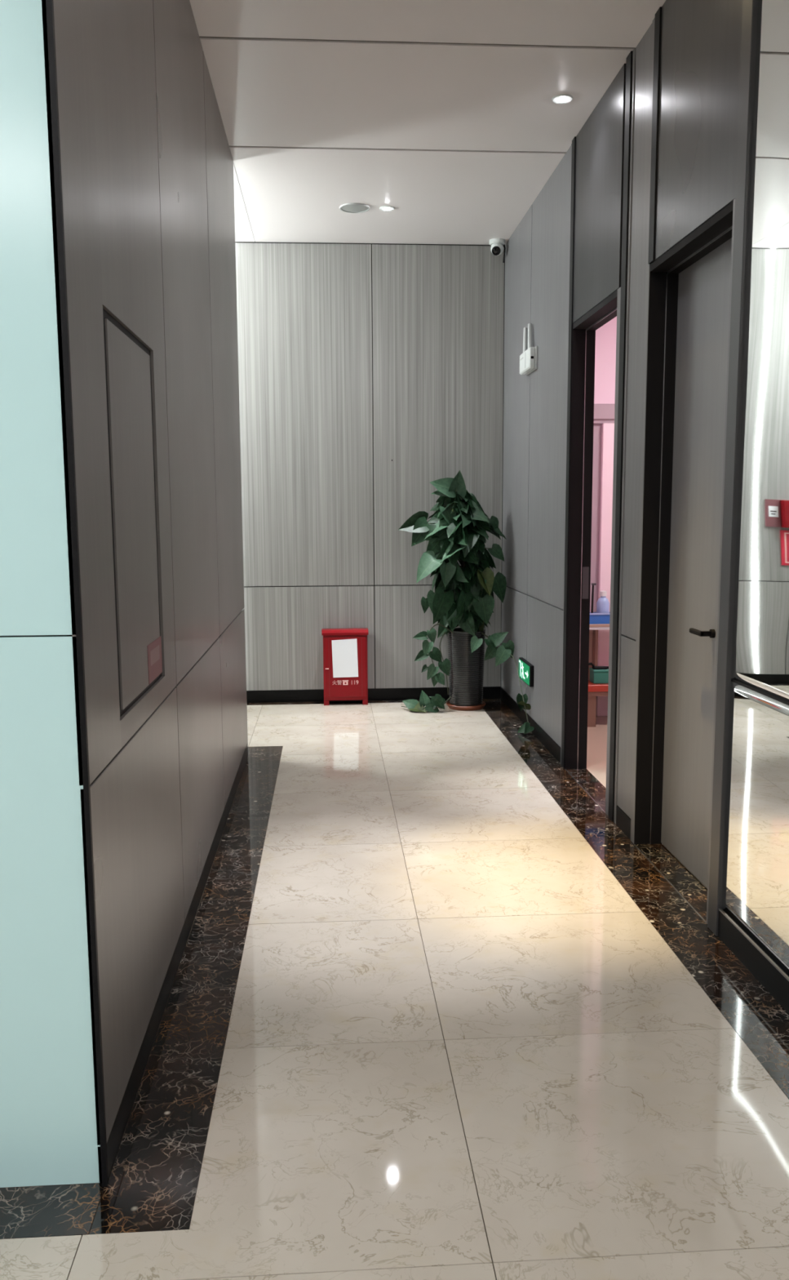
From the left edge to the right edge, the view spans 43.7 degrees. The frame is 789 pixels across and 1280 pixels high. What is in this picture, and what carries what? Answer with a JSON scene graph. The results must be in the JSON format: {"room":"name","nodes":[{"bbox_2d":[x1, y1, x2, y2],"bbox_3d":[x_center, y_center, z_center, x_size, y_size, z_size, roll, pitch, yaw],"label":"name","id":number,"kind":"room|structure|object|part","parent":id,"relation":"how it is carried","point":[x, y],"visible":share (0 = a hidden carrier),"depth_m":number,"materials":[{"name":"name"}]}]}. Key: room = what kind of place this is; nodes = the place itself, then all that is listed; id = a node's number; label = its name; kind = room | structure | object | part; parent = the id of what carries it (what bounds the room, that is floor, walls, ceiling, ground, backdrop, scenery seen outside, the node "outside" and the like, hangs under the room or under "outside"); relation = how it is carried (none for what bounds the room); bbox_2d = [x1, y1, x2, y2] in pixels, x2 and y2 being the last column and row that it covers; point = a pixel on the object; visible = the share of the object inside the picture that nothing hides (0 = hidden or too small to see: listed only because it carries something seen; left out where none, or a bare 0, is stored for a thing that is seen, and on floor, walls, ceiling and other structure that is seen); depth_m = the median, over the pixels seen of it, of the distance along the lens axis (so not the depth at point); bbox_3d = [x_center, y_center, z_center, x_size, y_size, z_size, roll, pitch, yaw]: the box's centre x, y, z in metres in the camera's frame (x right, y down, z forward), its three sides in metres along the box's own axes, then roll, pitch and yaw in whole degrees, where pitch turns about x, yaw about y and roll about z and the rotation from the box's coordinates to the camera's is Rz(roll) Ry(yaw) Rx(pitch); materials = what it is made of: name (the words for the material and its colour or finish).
{"room":"building corridor","nodes":[
{"label":"building corridor","id":0,"kind":"room"},
{"bbox_2d":[0,0,102,1187],"bbox_3d":[-2.373,-0.450,1.758,3.506,3.260,0.020,-1,7,-4],"label":"wall","id":1,"kind":"structure","parent":0,"point":[48,1116],"depth_m":1.93,"materials":[{"name":"teal glass"}]},
{"bbox_3d":[-1.328,-1.041,1.747,1.406,2.096,0.012,-1,7,-4],"label":"wall panel","id":2,"kind":"part","parent":1,"relation":"part of","materials":[{"name":"teal glass"}]},
{"bbox_3d":[-1.319,0.577,1.959,1.406,1.159,0.012,-1,7,-4],"label":"wall panel","id":3,"kind":"part","parent":1,"relation":"part of","materials":[{"name":"teal glass"}]},
{"bbox_2d":[41,0,248,1145],"bbox_3d":[-0.991,-0.706,3.654,0.517,3.260,3.655,-1,7,-4],"label":"wall","id":4,"kind":"structure","parent":0,"point":[147,162],"depth_m":2.77,"materials":[{"name":"grey laminate"}]},
{"bbox_2d":[45,0,108,1186],"bbox_3d":[-0.616,-0.472,1.857,0.010,3.260,0.012,-1,7,-4],"label":"trim","id":5,"kind":"structure","parent":4,"relation":"attached to","point":[49,3],"depth_m":1.90,"materials":[{"name":"black metal"}]},
{"bbox_3d":[-0.634,-0.919,1.957,0.020,2.399,0.305,-1,7,-4],"label":"wall panel","id":6,"kind":"part","parent":4,"relation":"part of","materials":[{"name":"grey metal"}]},
{"bbox_3d":[-0.653,0.604,2.574,0.020,0.770,1.133,-1,7,-4],"label":"wall panel","id":7,"kind":"part","parent":4,"relation":"part of","materials":[{"name":"grey metal"}]},
{"bbox_2d":[102,308,162,716],"bbox_3d":[-0.662,-0.311,2.503,0.014,0.920,0.620,-1,7,-4],"label":"access panel","id":8,"kind":"object","parent":4,"relation":"attached to","point":[127,360],"visible":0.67,"depth_m":2.44,"materials":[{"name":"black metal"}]},
{"bbox_2d":[147,635,162,684],"bbox_3d":[-0.665,0.054,2.737,0.002,0.105,0.210,-1,7,-4],"label":"sticker","id":9,"kind":"object","parent":8,"relation":"attached to","point":[154,649],"visible":1,"depth_m":2.73,"materials":[{"name":"red"}]},
{"bbox_2d":[150,644,159,666],"bbox_3d":[-0.664,0.042,2.728,0.001,0.040,0.145,-1,7,-4],"label":"print","id":10,"kind":"object","parent":9,"relation":"attached to","point":[154,649],"depth_m":2.73,"materials":[{"name":"red"}]},
{"bbox_3d":[-0.672,-0.993,2.518,0.020,2.399,0.828,-1,7,-4],"label":"wall panel","id":11,"kind":"part","parent":4,"relation":"part of","materials":[{"name":"grey metal"}]},
{"bbox_2d":[97,742,248,1182],"bbox_3d":[-0.734,0.866,3.879,0.017,0.083,3.659,-1,7,-4],"label":"baseboard","id":12,"kind":"structure","parent":4,"relation":"attached to","point":[114,1140],"depth_m":2.75,"materials":[{"name":"black metal"}]},
{"bbox_3d":[-0.740,-1.127,3.542,0.020,2.399,1.227,-1,7,-4],"label":"wall panel","id":13,"kind":"part","parent":4,"relation":"part of","materials":[{"name":"grey metal"}]},
{"bbox_3d":[-0.732,0.451,3.749,0.020,0.770,1.227,-1,7,-4],"label":"wall panel","id":14,"kind":"part","parent":4,"relation":"part of","materials":[{"name":"grey metal"}]},
{"bbox_3d":[-0.824,-1.290,4.790,0.020,2.399,1.279,-1,7,-4],"label":"wall panel","id":15,"kind":"part","parent":4,"relation":"part of","materials":[{"name":"grey metal"}]},
{"bbox_3d":[-0.816,0.287,4.997,0.020,0.770,1.279,-1,7,-4],"label":"wall panel","id":16,"kind":"part","parent":4,"relation":"part of","materials":[{"name":"grey metal"}]},
{"bbox_2d":[235,242,505,690],"bbox_3d":[-1.794,-1.148,7.065,5.570,3.260,0.126,-1,7,-4],"label":"wall","id":17,"kind":"structure","parent":0,"point":[371,375],"depth_m":7.07,"materials":[{"name":"grey"}]},
{"bbox_3d":[-0.769,-1.580,7.029,1.226,2.392,0.020,-1,7,-4],"label":"wall panel","id":18,"kind":"part","parent":17,"relation":"part of","materials":[{"name":"grey wood"}]},
{"bbox_3d":[-0.761,-0.010,7.235,1.226,0.762,0.020,-1,7,-4],"label":"wall panel","id":19,"kind":"part","parent":17,"relation":"part of","materials":[{"name":"grey wood"}]},
{"bbox_2d":[246,686,501,702],"bbox_3d":[-1.832,0.430,7.217,5.270,0.090,0.012,-1,7,-4],"label":"baseboard","id":20,"kind":"structure","parent":17,"relation":"attached to","point":[489,692],"depth_m":7.32,"materials":[{"name":"black"}]},
{"bbox_3d":[0.324,-0.025,7.306,0.937,0.762,0.020,-1,7,-4],"label":"wall panel","id":21,"kind":"part","parent":17,"relation":"part of","materials":[{"name":"grey wood"}]},
{"bbox_3d":[0.316,-1.595,7.100,0.937,2.392,0.020,-1,7,-4],"label":"wall panel","id":22,"kind":"part","parent":17,"relation":"part of","materials":[{"name":"grey wood"}]},
{"bbox_2d":[0,698,788,1279],"bbox_3d":[-1.678,1.236,1.793,5.729,0.102,11.149,-1,7,-4],"label":"floor","id":23,"kind":"structure","parent":0,"point":[431,1012],"depth_m":2.55,"materials":[{"name":"beige tile"}]},
{"bbox_2d":[321,627,368,705],"bbox_3d":[-0.358,0.195,7.193,0.336,0.548,0.138,-1,7,-4],"label":"box","id":24,"kind":"object","parent":23,"relation":"on","point":[345,665],"visible":1,"depth_m":7.13,"materials":[{"name":"red metal"}]},
{"bbox_3d":[-0.495,0.457,7.176,0.038,0.035,0.032,-1,7,-4],"label":"leg","id":25,"kind":"part","parent":24,"relation":"part of","materials":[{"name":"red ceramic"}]},
{"bbox_3d":[-0.360,-0.060,7.160,0.336,0.033,0.136,-1,7,-4],"label":"lid","id":26,"kind":"part","parent":24,"relation":"part of","materials":[{"name":"red metal"}]},
{"bbox_3d":[-0.355,0.197,7.133,0.300,0.440,0.006,-1,7,-4],"label":"door","id":27,"kind":"part","parent":24,"relation":"part of","materials":[{"name":"red metal"}]},
{"bbox_3d":[-0.214,0.453,7.195,0.038,0.035,0.032,-1,7,-4],"label":"leg","id":28,"kind":"part","parent":24,"relation":"part of","materials":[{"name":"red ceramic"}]},
{"bbox_2d":[398,470,533,733],"bbox_3d":[0.630,-0.309,6.659,0.660,1.677,1.212,-8,10,-44],"label":"pothos","id":29,"kind":"object","parent":23,"relation":"on","point":[463,597],"visible":1,"depth_m":6.79,"materials":[{"name":"green plant"}]},
{"bbox_2d":[447,627,485,706],"bbox_3d":[0.512,0.190,7.033,0.273,0.530,0.273,-1,7,-4],"label":"pot","id":30,"kind":"object","parent":23,"relation":"on","point":[466,677],"depth_m":6.93,"materials":[{"name":"grey"}]},
{"bbox_2d":[189,0,666,245],"bbox_3d":[-1.481,-2.118,1.443,5.490,0.120,11.000,-1,7,-4],"label":"ceiling","id":31,"kind":"structure","parent":0,"point":[442,113],"depth_m":4.53,"materials":[{"name":"white paint"}]},
{"bbox_3d":[-1.817,-2.650,5.900,1.814,0.020,1.799,-1,7,-4],"label":"panel","id":32,"kind":"part","parent":31,"relation":"part of","materials":[{"name":"white paint"}]},
{"bbox_2d":[339,203,369,213],"bbox_3d":[-0.246,-2.668,6.088,0.188,0.008,0.188,-1,7,-4],"label":"ceiling speaker","id":33,"kind":"object","parent":31,"relation":"attached to","point":[348,207],"visible":1,"depth_m":6.07,"materials":[{"name":"grey plastic"}]},
{"bbox_2d":[341,204,368,212],"bbox_3d":[-0.246,-2.668,6.088,0.166,0.008,0.166,-1,7,-4],"label":"grille","id":34,"kind":"object","parent":33,"relation":"attached to","point":[346,208],"depth_m":6.08,"materials":[{"name":"grey"}]},
{"bbox_2d":[379,205,395,211],"bbox_3d":[-0.045,-2.669,6.102,0.096,0.012,0.096,-1,7,-4],"label":"recessed light","id":35,"kind":"object","parent":31,"relation":"in","point":[387,208],"visible":1,"depth_m":6.09,"materials":[{"name":"white plastic"}]},
{"bbox_3d":[0.014,-2.675,6.019,1.850,0.020,1.799,-1,7,-4],"label":"panel","id":36,"kind":"part","parent":31,"relation":"part of","materials":[{"name":"white paint"}]},
{"bbox_3d":[0.063,-2.480,4.534,1.950,0.020,1.154,-1,7,-4],"label":"panel","id":37,"kind":"part","parent":31,"relation":"part of","materials":[{"name":"white paint"}]},
{"bbox_3d":[0.141,-2.328,3.370,1.950,0.020,1.154,-1,7,-4],"label":"panel","id":38,"kind":"part","parent":31,"relation":"part of","materials":[{"name":"white paint"}]},
{"bbox_2d":[488,238,506,262],"bbox_3d":[0.740,-2.719,6.875,0.180,0.123,0.112,-6,10,-39],"label":"security camera","id":39,"kind":"object","parent":31,"relation":"attached to","point":[497,245],"visible":1,"depth_m":6.82,"materials":[{"name":"white plastic"}]},
{"bbox_2d":[551,93,573,103],"bbox_3d":[0.766,-2.462,4.490,0.096,0.012,0.096,-1,7,-4],"label":"recessed light","id":40,"kind":"object","parent":31,"relation":"in","point":[562,98],"visible":1,"depth_m":4.48,"materials":[{"name":"white plastic"}]},
{"bbox_3d":[0.766,-2.462,4.490,0.050,0.012,0.050,-1,7,-4],"label":"bulb","id":41,"kind":"part","parent":40,"relation":"part of","materials":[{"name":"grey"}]},
{"bbox_2d":[594,315,617,404],"bbox_3d":[2.399,-0.942,6.708,2.915,2.900,0.100,-1,7,-4],"label":"wall","id":42,"kind":"structure","parent":0,"point":[606,335],"depth_m":6.48,"materials":[{"name":"pink paint"}]},
{"bbox_2d":[590,404,614,715],"bbox_3d":[1.326,-0.516,6.616,0.520,2.090,0.049,-1,7,-4],"label":"door","id":43,"kind":"structure","parent":42,"relation":"in","point":[604,414],"depth_m":6.58,"materials":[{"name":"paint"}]},
{"bbox_3d":[1.311,-1.441,6.501,0.500,0.025,0.034,-1,7,-4],"label":"lintel moulding","id":44,"kind":"part","parent":43,"relation":"part of","materials":[{"name":"pink paint"}]},
{"bbox_2d":[501,0,758,936],"bbox_3d":[1.192,-0.485,1.886,0.122,3.260,10.900,-1,7,-4],"label":"wall","id":45,"kind":"structure","parent":0,"point":[667,147],"depth_m":4.22,"materials":[{"name":"grey"}]},
{"bbox_3d":[0.836,0.032,6.864,0.020,0.765,0.933,-1,7,-4],"label":"wall panel","id":46,"kind":"part","parent":45,"relation":"part of","materials":[{"name":"grey metal"}]},
{"bbox_3d":[0.828,-1.543,6.657,0.020,2.399,0.933,-1,7,-4],"label":"wall panel","id":47,"kind":"part","parent":45,"relation":"part of","materials":[{"name":"grey metal"}]},
{"bbox_2d":[519,657,533,687],"bbox_3d":[0.847,0.205,6.350,0.030,0.135,0.360,-1,7,-4],"label":"exit sign","id":48,"kind":"object","parent":45,"relation":"attached to","point":[526,668],"visible":0.99,"depth_m":6.28,"materials":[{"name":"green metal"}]},
{"bbox_2d":[520,323,537,375],"bbox_3d":[0.826,-1.800,6.071,0.054,0.292,0.310,-1,7,-4],"label":"router","id":49,"kind":"object","parent":45,"relation":"attached to","point":[529,358],"visible":1,"depth_m":6.04,"materials":[{"name":"white plastic"}]},
{"bbox_3d":[0.847,-1.720,6.073,0.014,0.133,0.290,-1,7,-4],"label":"plate","id":50,"kind":"part","parent":49,"relation":"part of","materials":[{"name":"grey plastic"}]},
{"bbox_3d":[0.900,0.157,5.905,0.020,0.765,0.985,-1,7,-4],"label":"wall panel","id":51,"kind":"part","parent":45,"relation":"part of","materials":[{"name":"grey metal"}]},
{"bbox_3d":[0.892,-1.417,5.699,0.020,2.399,0.985,-1,7,-4],"label":"wall panel","id":52,"kind":"part","parent":45,"relation":"part of","materials":[{"name":"grey metal"}]},
{"bbox_2d":[565,289,617,811],"bbox_3d":[1.009,-0.402,4.834,0.117,2.370,0.855,-1,7,-4],"label":"door frame","id":53,"kind":"structure","parent":45,"relation":"in","point":[584,329],"depth_m":5.20,"materials":[{"name":"black"}]},
{"bbox_3d":[1.016,-0.303,5.238,0.033,0.170,0.004,-1,7,-4],"label":"strike plate","id":54,"kind":"part","parent":53,"relation":"part of","materials":[{"name":"grey metal"}]},
{"bbox_3d":[1.016,-0.465,5.238,0.048,2.350,0.039,-1,7,-4],"label":"frame","id":55,"kind":"part","parent":53,"relation":"part of","materials":[{"name":"black"}]},
{"bbox_3d":[0.953,-2.026,4.603,0.024,0.908,0.815,-1,7,-4],"label":"transom panel","id":56,"kind":"part","parent":45,"relation":"part of","materials":[{"name":"metal"}]},
{"bbox_3d":[1.011,0.373,4.253,0.020,0.765,0.215,-1,7,-4],"label":"pilaster panel","id":57,"kind":"part","parent":45,"relation":"part of","materials":[{"name":"grey metal"}]},
{"bbox_3d":[1.003,-1.202,4.046,0.020,2.399,0.215,-1,7,-4],"label":"pilaster panel","id":58,"kind":"part","parent":45,"relation":"part of","materials":[{"name":"grey metal"}]},
{"bbox_2d":[500,687,788,1013],"bbox_3d":[1.167,1.089,2.040,0.037,0.099,10.800,-1,7,-4],"label":"baseboard","id":59,"kind":"structure","parent":45,"relation":"attached to","point":[774,979],"depth_m":3.08,"materials":[{"name":"black metal"}]},
{"bbox_2d":[634,200,733,920],"bbox_3d":[1.108,-0.242,3.615,0.152,2.370,0.870,-1,7,-4],"label":"door","id":60,"kind":"structure","parent":45,"relation":"in","point":[689,297],"depth_m":3.84,"materials":[{"name":"grey wood"}]},
{"bbox_3d":[1.098,-0.306,4.026,0.048,2.350,0.039,-1,7,-4],"label":"frame","id":61,"kind":"part","parent":60,"relation":"part of","materials":[{"name":"black"}]},
{"bbox_3d":[1.123,-0.028,3.597,0.054,0.032,0.119,-1,7,-4],"label":"handle","id":62,"kind":"part","parent":60,"relation":"part of","materials":[{"name":"black metal"}]},
{"bbox_3d":[1.037,-1.863,3.350,0.024,0.908,0.774,-1,7,-4],"label":"transom panel","id":63,"kind":"part","parent":45,"relation":"part of","materials":[{"name":"metal"}]},
{"bbox_2d":[722,0,788,975],"bbox_3d":[1.292,-0.258,-0.240,0.010,3.160,6.620,-1,7,-4],"label":"wall mirror","id":64,"kind":"object","parent":45,"relation":"attached to","point":[756,888],"visible":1,"depth_m":2.88,"materials":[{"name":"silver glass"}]},
{"bbox_3d":[1.135,0.617,2.340,0.008,0.756,1.720,-1,7,-4],"label":"panel","id":65,"kind":"part","parent":64,"relation":"part of","materials":[{"name":"white mirror"}]},
{"bbox_3d":[1.128,-0.952,2.134,0.010,2.399,1.720,-1,7,-4],"label":"panel","id":66,"kind":"part","parent":64,"relation":"part of","materials":[{"name":"white mirror"}]},
{"bbox_2d":[586,715,707,888],"bbox_3d":[2.521,0.768,5.196,2.915,0.100,3.550,-1,7,-4],"label":"floor","id":67,"kind":"structure","parent":0,"point":[597,743],"depth_m":5.78,"materials":[{"name":"beige tile"}]},
{"bbox_2d":[587,623,609,727],"bbox_3d":[1.444,0.213,6.497,0.600,0.675,0.310,-1,7,-4],"label":"trolley","id":68,"kind":"object","parent":67,"relation":"on","point":[600,689],"visible":0.12,"depth_m":6.39,"materials":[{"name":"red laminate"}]},
{"bbox_3d":[1.224,0.081,6.490,0.165,0.370,0.020,-1,7,-4],"label":"panel","id":69,"kind":"part","parent":68,"relation":"part of","materials":[{"name":"beige laminate"}]},
{"bbox_3d":[1.224,0.451,6.498,0.155,0.205,0.220,-1,7,-4],"label":"leg","id":70,"kind":"part","parent":68,"relation":"part of","materials":[{"name":"brown laminate"}]},
{"bbox_3d":[1.314,0.086,6.452,0.018,0.370,0.070,-1,7,-4],"label":"post","id":71,"kind":"part","parent":68,"relation":"part of","materials":[{"name":"brown laminate"}]},
{"bbox_2d":[588,680,608,692],"bbox_3d":[1.444,0.291,6.512,0.600,0.045,0.300,-1,7,-4],"label":"shelf","id":72,"kind":"object","parent":68,"relation":"attached to","point":[600,687],"depth_m":6.36,"materials":[{"name":"red laminate"}]},
{"bbox_2d":[589,667,608,684],"bbox_3d":[1.360,0.232,6.438,0.151,0.090,0.106,-1,7,-4],"label":"box","id":73,"kind":"object","parent":68,"relation":"on","point":[597,676],"visible":0.56,"depth_m":6.39,"materials":[{"name":"teal plastic"}]},
{"bbox_2d":[588,662,608,669],"bbox_3d":[1.318,0.168,6.417,0.191,0.043,0.032,-1,7,-4],"label":"clip","id":74,"kind":"object","parent":73,"relation":"on","point":[594,667],"visible":0.64,"depth_m":6.41,"materials":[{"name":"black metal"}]},
{"bbox_3d":[1.360,0.195,6.434,0.151,0.015,0.106,-1,7,-4],"label":"lid","id":75,"kind":"part","parent":73,"relation":"part of","materials":[{"name":"teal plastic"}]},
{"bbox_2d":[589,612,609,624],"bbox_3d":[1.336,-0.148,6.385,0.298,0.070,0.165,-1,7,-4],"label":"tray","id":76,"kind":"object","parent":68,"relation":"on","point":[595,618],"visible":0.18,"depth_m":6.31,"materials":[{"name":"blue plastic"}]},
{"bbox_2d":[591,582,596,613],"bbox_3d":[1.280,-0.240,6.341,0.029,0.250,0.014,-1,7,-4],"label":"rod","id":77,"kind":"object","parent":76,"relation":"in","point":[593,584],"visible":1,"depth_m":6.33,"materials":[{"name":"black metal"}]},
{"bbox_2d":[596,590,609,613],"bbox_3d":[1.350,-0.221,6.379,0.082,0.200,0.082,-1,7,-4],"label":"bottle","id":78,"kind":"object","parent":76,"relation":"in","point":[603,603],"visible":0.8,"depth_m":6.35,"materials":[{"name":"blue plastic"}]},
{"bbox_2d":[589,623,609,627],"bbox_3d":[1.442,-0.113,6.459,0.600,0.020,0.300,-1,7,-4],"label":"shelf","id":79,"kind":"object","parent":68,"relation":"attached to","point":[594,625],"depth_m":6.30,"materials":[{"name":"beige laminate"}]},
{"bbox_3d":[1.452,-0.075,6.308,0.600,0.015,0.010,-1,7,-4],"label":"rail","id":80,"kind":"part","parent":68,"relation":"part of","materials":[{"name":"grey plastic"}]}
]}

